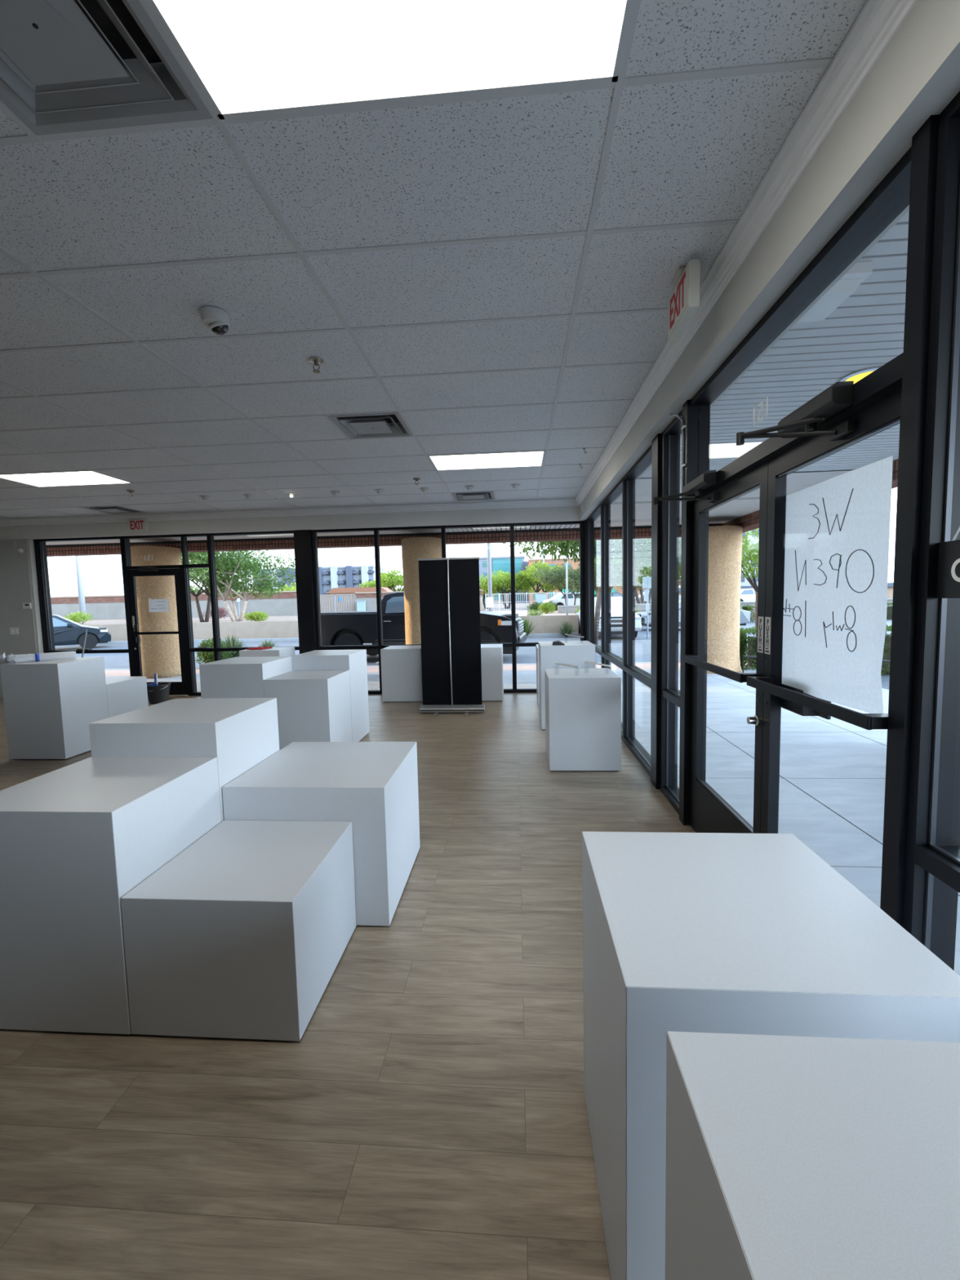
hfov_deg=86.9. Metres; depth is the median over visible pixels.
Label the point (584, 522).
trim
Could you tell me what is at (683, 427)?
cable
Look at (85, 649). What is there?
squeegee
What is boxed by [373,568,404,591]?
tree
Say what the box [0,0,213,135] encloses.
ceiling vent
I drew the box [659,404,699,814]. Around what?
window
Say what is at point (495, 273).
ceiling
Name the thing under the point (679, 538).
tree
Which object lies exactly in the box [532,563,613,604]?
tree
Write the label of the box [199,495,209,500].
spotlight
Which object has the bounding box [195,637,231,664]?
shrub
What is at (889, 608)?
hedge
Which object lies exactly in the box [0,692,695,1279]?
floor
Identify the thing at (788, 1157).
plinth
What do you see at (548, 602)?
shrub
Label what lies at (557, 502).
trim
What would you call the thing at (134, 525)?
exit sign
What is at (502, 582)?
tree
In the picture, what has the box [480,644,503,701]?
plinth
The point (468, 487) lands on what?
spotlight
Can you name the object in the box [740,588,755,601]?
car
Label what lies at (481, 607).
utility box
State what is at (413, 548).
stucco column
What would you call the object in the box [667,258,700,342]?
exit sign
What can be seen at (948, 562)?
sign
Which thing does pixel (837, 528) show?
poster
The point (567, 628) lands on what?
clump
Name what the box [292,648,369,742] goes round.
plinth
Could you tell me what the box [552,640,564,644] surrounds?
pouch
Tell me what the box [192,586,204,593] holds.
tree
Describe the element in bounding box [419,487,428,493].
spotlight
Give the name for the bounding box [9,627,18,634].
light switch
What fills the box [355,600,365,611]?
utility box
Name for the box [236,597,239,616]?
street sign
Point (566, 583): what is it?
pole
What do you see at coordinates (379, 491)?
spotlight
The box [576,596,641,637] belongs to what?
car
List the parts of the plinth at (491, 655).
panel, panel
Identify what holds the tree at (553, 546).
on the road
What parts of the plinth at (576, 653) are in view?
panel, panel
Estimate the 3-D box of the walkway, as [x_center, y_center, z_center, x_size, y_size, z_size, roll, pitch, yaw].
[-3.889,1.329,4.106,19.600,0.138,15.800,-1,4,4]
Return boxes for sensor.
[17,548,22,553]
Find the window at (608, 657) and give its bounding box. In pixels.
[600,478,622,740]
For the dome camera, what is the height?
0.094 m
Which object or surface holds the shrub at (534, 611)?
on the strip
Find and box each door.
[127,566,188,695]
[653,460,768,833]
[736,381,902,908]
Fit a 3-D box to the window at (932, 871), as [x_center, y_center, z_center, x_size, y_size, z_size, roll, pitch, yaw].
[1.177,0.068,0.620,0.115,2.665,1.490,-1,4,4]
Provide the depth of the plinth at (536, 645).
7.17 m
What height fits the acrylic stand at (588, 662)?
0.108 m
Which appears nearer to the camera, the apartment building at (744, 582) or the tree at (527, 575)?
the tree at (527, 575)
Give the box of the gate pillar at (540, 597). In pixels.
[535,592,546,604]
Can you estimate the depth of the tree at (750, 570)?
16.39 m
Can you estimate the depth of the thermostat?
8.42 m
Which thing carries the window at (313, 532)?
in the wall at (18, 572)
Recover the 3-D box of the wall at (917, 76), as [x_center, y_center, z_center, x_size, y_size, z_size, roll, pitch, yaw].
[1.257,-1.620,2.370,0.265,0.445,11.150,-1,4,4]
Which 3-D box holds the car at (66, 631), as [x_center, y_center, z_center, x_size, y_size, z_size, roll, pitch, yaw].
[-17.644,-0.339,20.702,4.159,1.500,2.035,-5,5,-36]
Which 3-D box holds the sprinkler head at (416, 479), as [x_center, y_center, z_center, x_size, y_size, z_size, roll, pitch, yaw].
[-0.773,-1.934,6.187,0.090,0.069,0.090,-1,4,4]
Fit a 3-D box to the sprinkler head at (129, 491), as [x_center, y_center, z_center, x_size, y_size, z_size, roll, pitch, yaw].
[-4.461,-1.874,6.477,0.090,0.069,0.090,-1,4,4]
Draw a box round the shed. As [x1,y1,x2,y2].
[326,586,393,594]
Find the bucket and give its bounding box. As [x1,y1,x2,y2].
[146,682,171,704]
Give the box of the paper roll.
[0,651,75,663]
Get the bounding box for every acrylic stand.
[555,662,580,668]
[564,634,583,637]
[584,661,610,666]
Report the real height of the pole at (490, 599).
11.500 m
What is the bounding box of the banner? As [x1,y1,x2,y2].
[417,556,484,715]
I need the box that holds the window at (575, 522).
[511,520,582,693]
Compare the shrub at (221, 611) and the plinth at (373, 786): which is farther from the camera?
the shrub at (221, 611)
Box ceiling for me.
[0,0,866,519]
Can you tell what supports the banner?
on the floor
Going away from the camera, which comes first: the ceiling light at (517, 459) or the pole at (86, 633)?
the ceiling light at (517, 459)
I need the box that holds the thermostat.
[22,602,31,608]
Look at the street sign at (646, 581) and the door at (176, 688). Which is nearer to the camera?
the door at (176, 688)
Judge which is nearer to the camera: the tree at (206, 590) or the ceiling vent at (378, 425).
the ceiling vent at (378, 425)
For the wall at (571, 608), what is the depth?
32.69 m
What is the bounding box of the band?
[105,662,755,680]
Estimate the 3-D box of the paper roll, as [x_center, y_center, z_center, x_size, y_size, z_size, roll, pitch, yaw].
[-4.514,0.164,5.136,0.662,0.115,0.175,-5,6,-38]
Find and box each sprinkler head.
[126,489,134,496]
[308,356,323,373]
[413,477,420,484]
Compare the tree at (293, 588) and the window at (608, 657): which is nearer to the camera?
the window at (608, 657)
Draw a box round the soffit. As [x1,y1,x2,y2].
[45,210,909,545]
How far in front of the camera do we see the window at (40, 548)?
8.51 m
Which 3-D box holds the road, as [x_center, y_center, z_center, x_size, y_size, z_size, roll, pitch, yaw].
[-4.125,0.915,11.935,130.000,0.255,43.000,-1,4,4]
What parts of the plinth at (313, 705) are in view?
panel, panel, panel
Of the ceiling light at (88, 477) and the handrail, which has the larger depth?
the handrail
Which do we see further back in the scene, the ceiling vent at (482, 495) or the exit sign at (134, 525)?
the exit sign at (134, 525)
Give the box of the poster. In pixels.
[782,455,893,713]
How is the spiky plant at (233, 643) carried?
on the road
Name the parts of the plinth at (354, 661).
panel, panel, panel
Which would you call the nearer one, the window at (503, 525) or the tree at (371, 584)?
the window at (503, 525)
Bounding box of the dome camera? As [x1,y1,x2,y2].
[199,306,229,334]
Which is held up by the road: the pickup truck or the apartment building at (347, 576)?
the pickup truck
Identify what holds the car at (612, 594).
on the strip
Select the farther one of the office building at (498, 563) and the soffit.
the office building at (498, 563)
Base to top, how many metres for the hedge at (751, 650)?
1.004 m
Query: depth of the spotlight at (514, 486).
6.61 m
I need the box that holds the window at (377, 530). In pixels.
[375,525,443,693]
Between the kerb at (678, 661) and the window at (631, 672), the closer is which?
the window at (631, 672)
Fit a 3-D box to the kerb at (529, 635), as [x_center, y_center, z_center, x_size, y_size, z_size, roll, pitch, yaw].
[-31.629,0.480,24.009,73.400,0.280,1.150,-1,4,4]
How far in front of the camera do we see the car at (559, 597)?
39.52 m
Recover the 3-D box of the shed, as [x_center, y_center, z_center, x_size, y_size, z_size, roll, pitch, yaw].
[-11.436,-3.799,48.794,6.000,2.450,2.400,-1,4,4]
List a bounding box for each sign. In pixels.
[127,519,148,532]
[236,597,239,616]
[642,575,651,639]
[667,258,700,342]
[936,526,959,598]
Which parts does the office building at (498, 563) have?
entrance glass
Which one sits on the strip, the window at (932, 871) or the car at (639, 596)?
the car at (639, 596)
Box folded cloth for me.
[246,646,271,649]
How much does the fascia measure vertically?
0.665 m
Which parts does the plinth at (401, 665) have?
panel, panel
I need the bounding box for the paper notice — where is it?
[148,597,168,612]
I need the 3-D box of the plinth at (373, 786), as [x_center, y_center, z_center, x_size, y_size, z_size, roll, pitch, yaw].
[-0.767,0.960,2.672,0.751,0.655,0.737,-1,4,4]
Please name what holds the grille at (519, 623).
attached to the pickup truck
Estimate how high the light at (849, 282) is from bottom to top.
0.085 m
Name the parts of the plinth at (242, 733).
panel, panel, panel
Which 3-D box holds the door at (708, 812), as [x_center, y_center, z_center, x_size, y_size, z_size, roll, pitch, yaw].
[1.193,0.170,2.722,0.284,2.115,0.939,-1,4,4]
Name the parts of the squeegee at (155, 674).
squeegee handle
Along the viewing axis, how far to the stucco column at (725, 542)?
9.57 m
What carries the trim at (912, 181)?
attached to the wall at (917, 76)
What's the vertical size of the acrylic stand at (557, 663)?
0.108 m
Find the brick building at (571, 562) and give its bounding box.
[527,558,645,603]
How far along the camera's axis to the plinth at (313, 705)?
4.58 m
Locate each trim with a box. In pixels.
[0,498,578,526]
[120,534,191,695]
[294,529,316,653]
[575,0,918,506]
[582,520,586,640]
[650,433,661,789]
[679,114,939,927]
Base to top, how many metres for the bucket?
0.292 m
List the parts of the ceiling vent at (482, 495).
plate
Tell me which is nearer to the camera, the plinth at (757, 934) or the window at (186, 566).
the plinth at (757, 934)
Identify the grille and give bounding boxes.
[515,618,524,633]
[610,619,622,626]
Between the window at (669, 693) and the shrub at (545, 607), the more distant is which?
the shrub at (545, 607)
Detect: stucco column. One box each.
[130,546,181,679]
[401,537,441,644]
[706,525,742,674]
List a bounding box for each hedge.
[739,624,891,675]
[742,601,892,622]
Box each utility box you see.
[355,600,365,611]
[480,597,482,611]
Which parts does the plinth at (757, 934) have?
panel, panel, panel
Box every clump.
[521,617,537,635]
[557,621,577,636]
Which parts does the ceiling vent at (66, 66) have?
plate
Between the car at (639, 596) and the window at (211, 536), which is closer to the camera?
the window at (211, 536)
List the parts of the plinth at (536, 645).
panel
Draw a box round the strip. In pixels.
[70,604,755,624]
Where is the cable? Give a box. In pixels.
[669,413,686,493]
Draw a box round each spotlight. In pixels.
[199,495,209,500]
[243,494,253,499]
[286,493,296,497]
[330,491,340,496]
[374,488,384,494]
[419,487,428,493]
[465,485,474,490]
[511,484,519,488]
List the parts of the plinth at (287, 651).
panel, panel, panel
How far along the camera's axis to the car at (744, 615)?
23.59 m
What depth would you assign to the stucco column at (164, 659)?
10.72 m
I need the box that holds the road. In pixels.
[54,619,892,689]
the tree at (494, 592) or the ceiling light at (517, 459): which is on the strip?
the tree at (494, 592)
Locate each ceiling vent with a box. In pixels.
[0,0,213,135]
[80,506,144,514]
[327,412,413,439]
[451,491,494,501]
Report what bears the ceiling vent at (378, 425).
in the ceiling
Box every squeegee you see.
[76,648,91,650]
[146,673,158,685]
[195,647,211,648]
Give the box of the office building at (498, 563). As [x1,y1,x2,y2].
[479,555,528,604]
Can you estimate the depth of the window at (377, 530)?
8.07 m
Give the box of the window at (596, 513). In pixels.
[586,503,601,667]
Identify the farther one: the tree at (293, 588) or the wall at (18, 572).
the tree at (293, 588)
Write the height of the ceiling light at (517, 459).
0.053 m
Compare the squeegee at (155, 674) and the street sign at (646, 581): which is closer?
the squeegee at (155, 674)
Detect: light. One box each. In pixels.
[0,470,132,487]
[146,0,633,119]
[427,450,545,471]
[796,261,872,322]
[839,365,881,383]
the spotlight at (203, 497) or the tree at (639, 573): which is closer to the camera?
the spotlight at (203, 497)
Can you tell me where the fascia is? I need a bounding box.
[45,458,898,556]
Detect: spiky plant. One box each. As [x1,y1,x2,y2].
[222,635,248,657]
[257,640,280,646]
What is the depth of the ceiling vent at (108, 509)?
7.65 m
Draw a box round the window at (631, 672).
[622,444,652,777]
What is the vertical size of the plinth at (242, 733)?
0.955 m
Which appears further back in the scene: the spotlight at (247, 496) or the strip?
the strip
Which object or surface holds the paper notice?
attached to the door at (176, 688)
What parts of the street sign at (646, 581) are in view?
plate, plate, post, plate, plate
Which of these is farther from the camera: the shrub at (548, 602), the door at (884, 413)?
the shrub at (548, 602)
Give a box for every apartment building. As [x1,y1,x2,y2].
[252,565,386,595]
[740,528,759,586]
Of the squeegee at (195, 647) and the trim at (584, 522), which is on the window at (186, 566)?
the squeegee at (195, 647)
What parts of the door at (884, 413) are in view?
closer arm, pull handle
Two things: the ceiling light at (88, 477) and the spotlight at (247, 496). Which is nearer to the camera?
the ceiling light at (88, 477)
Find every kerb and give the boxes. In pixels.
[75,632,599,644]
[104,661,679,670]
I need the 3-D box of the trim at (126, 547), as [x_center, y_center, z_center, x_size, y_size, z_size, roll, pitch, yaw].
[-5.348,-0.395,8.446,1.025,2.665,0.115,-1,4,4]
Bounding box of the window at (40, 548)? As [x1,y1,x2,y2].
[33,536,131,676]
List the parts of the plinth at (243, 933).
panel, panel, panel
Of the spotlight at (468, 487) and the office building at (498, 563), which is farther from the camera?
the office building at (498, 563)
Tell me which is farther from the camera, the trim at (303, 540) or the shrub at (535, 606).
the shrub at (535, 606)
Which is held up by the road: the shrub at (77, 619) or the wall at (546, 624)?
the wall at (546, 624)
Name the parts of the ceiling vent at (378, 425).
plate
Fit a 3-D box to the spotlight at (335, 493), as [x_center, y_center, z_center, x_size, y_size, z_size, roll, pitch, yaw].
[-1.943,-1.962,6.812,0.124,0.050,0.124,-1,4,4]
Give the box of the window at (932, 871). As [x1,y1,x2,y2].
[902,91,959,970]
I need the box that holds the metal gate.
[320,591,356,613]
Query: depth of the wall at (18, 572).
8.21 m
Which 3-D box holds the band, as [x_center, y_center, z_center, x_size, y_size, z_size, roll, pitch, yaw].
[-3.393,0.773,11.021,19.600,0.127,1.790,-1,4,4]
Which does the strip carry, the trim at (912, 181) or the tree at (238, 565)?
the tree at (238, 565)
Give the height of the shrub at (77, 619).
0.912 m
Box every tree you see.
[180,550,295,622]
[182,555,252,622]
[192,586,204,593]
[263,582,296,591]
[359,580,401,591]
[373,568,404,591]
[479,568,538,608]
[479,586,497,608]
[502,537,681,644]
[515,560,563,592]
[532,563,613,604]
[549,568,599,591]
[577,542,622,595]
[594,538,681,604]
[650,537,681,586]
[741,528,759,635]
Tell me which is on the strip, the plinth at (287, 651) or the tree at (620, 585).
the tree at (620, 585)
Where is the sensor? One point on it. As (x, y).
(20, 550)
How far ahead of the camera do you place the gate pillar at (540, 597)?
43.78 m
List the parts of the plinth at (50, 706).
panel, panel, panel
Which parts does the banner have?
rail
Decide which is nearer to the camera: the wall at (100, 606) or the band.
the band
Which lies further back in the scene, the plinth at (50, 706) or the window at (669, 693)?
the plinth at (50, 706)
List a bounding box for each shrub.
[64,610,93,624]
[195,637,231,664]
[202,606,228,619]
[243,611,268,621]
[525,601,542,612]
[527,608,542,615]
[537,600,559,612]
[537,602,555,613]
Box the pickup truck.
[320,591,526,655]
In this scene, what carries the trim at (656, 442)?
attached to the wall at (917, 76)
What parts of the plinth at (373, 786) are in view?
panel, panel, panel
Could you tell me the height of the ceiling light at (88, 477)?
0.053 m
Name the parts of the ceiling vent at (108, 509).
plate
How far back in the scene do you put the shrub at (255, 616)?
30.31 m
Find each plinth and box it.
[0,657,108,759]
[0,756,221,1034]
[88,697,279,822]
[105,675,148,717]
[120,820,356,1040]
[199,656,292,698]
[222,741,420,925]
[239,646,294,671]
[263,670,352,750]
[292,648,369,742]
[380,644,422,702]
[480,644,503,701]
[535,644,538,704]
[537,640,595,729]
[544,667,621,771]
[582,831,959,1279]
[665,1031,959,1279]
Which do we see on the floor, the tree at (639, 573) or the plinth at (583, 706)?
the plinth at (583, 706)
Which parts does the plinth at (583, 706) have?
panel, panel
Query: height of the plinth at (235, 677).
0.952 m
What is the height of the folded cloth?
0.027 m
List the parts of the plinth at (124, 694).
panel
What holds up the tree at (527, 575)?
on the strip
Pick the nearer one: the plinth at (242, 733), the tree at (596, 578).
the plinth at (242, 733)
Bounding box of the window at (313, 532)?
[311,528,381,693]
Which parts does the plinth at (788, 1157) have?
panel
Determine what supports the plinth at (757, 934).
on the floor
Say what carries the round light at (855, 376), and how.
attached to the soffit
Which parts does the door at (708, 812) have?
closer arm, frame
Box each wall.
[0,506,579,697]
[50,589,483,619]
[82,614,578,640]
[557,598,893,613]
[579,0,959,522]
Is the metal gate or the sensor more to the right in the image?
the metal gate
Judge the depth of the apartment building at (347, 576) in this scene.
151.89 m
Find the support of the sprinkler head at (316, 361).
attached to the ceiling
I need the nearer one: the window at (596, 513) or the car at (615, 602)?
the window at (596, 513)
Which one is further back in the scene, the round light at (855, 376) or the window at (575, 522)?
the window at (575, 522)
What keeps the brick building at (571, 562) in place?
on the ground
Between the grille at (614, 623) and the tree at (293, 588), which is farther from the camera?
the tree at (293, 588)
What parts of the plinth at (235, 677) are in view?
panel, panel, panel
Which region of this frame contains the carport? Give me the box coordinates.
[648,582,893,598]
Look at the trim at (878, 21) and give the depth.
1.70 m
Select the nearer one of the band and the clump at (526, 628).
the band
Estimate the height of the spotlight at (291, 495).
0.057 m
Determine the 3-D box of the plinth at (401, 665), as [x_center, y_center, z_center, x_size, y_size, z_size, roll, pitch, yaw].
[-1.137,0.503,7.775,0.600,0.790,0.600,-1,4,4]
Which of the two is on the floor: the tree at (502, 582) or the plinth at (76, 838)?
the plinth at (76, 838)
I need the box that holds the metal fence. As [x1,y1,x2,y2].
[484,591,576,611]
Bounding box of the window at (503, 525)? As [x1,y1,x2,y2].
[442,523,515,693]
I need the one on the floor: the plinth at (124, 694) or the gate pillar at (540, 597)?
the plinth at (124, 694)
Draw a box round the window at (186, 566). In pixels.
[180,533,216,695]
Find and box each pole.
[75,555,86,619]
[81,629,87,657]
[486,542,493,611]
[565,555,568,614]
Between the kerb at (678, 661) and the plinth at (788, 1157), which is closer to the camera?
the plinth at (788, 1157)
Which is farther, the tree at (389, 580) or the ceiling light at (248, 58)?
the tree at (389, 580)
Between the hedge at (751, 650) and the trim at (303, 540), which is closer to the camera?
the trim at (303, 540)
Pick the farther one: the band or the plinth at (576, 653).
the band
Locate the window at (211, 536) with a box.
[208,530,300,661]
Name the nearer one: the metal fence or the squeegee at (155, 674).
the squeegee at (155, 674)
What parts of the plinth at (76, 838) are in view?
panel, panel, panel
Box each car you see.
[52,614,111,648]
[542,592,580,610]
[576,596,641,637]
[594,592,622,596]
[635,591,680,604]
[636,602,751,626]
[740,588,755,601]
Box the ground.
[482,603,534,604]
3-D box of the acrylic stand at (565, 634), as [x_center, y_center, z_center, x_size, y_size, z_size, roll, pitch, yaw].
[1.098,-0.018,5.903,0.222,0.108,0.070,0,5,13]
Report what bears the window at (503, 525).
in the wall at (18, 572)
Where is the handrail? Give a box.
[742,655,890,672]
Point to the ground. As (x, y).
(501, 603)
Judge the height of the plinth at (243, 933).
0.500 m
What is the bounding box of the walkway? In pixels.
[146,674,959,975]
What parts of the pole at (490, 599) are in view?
pole plate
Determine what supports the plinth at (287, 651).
on the floor
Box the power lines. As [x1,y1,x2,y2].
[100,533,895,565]
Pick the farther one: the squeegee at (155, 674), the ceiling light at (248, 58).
the squeegee at (155, 674)

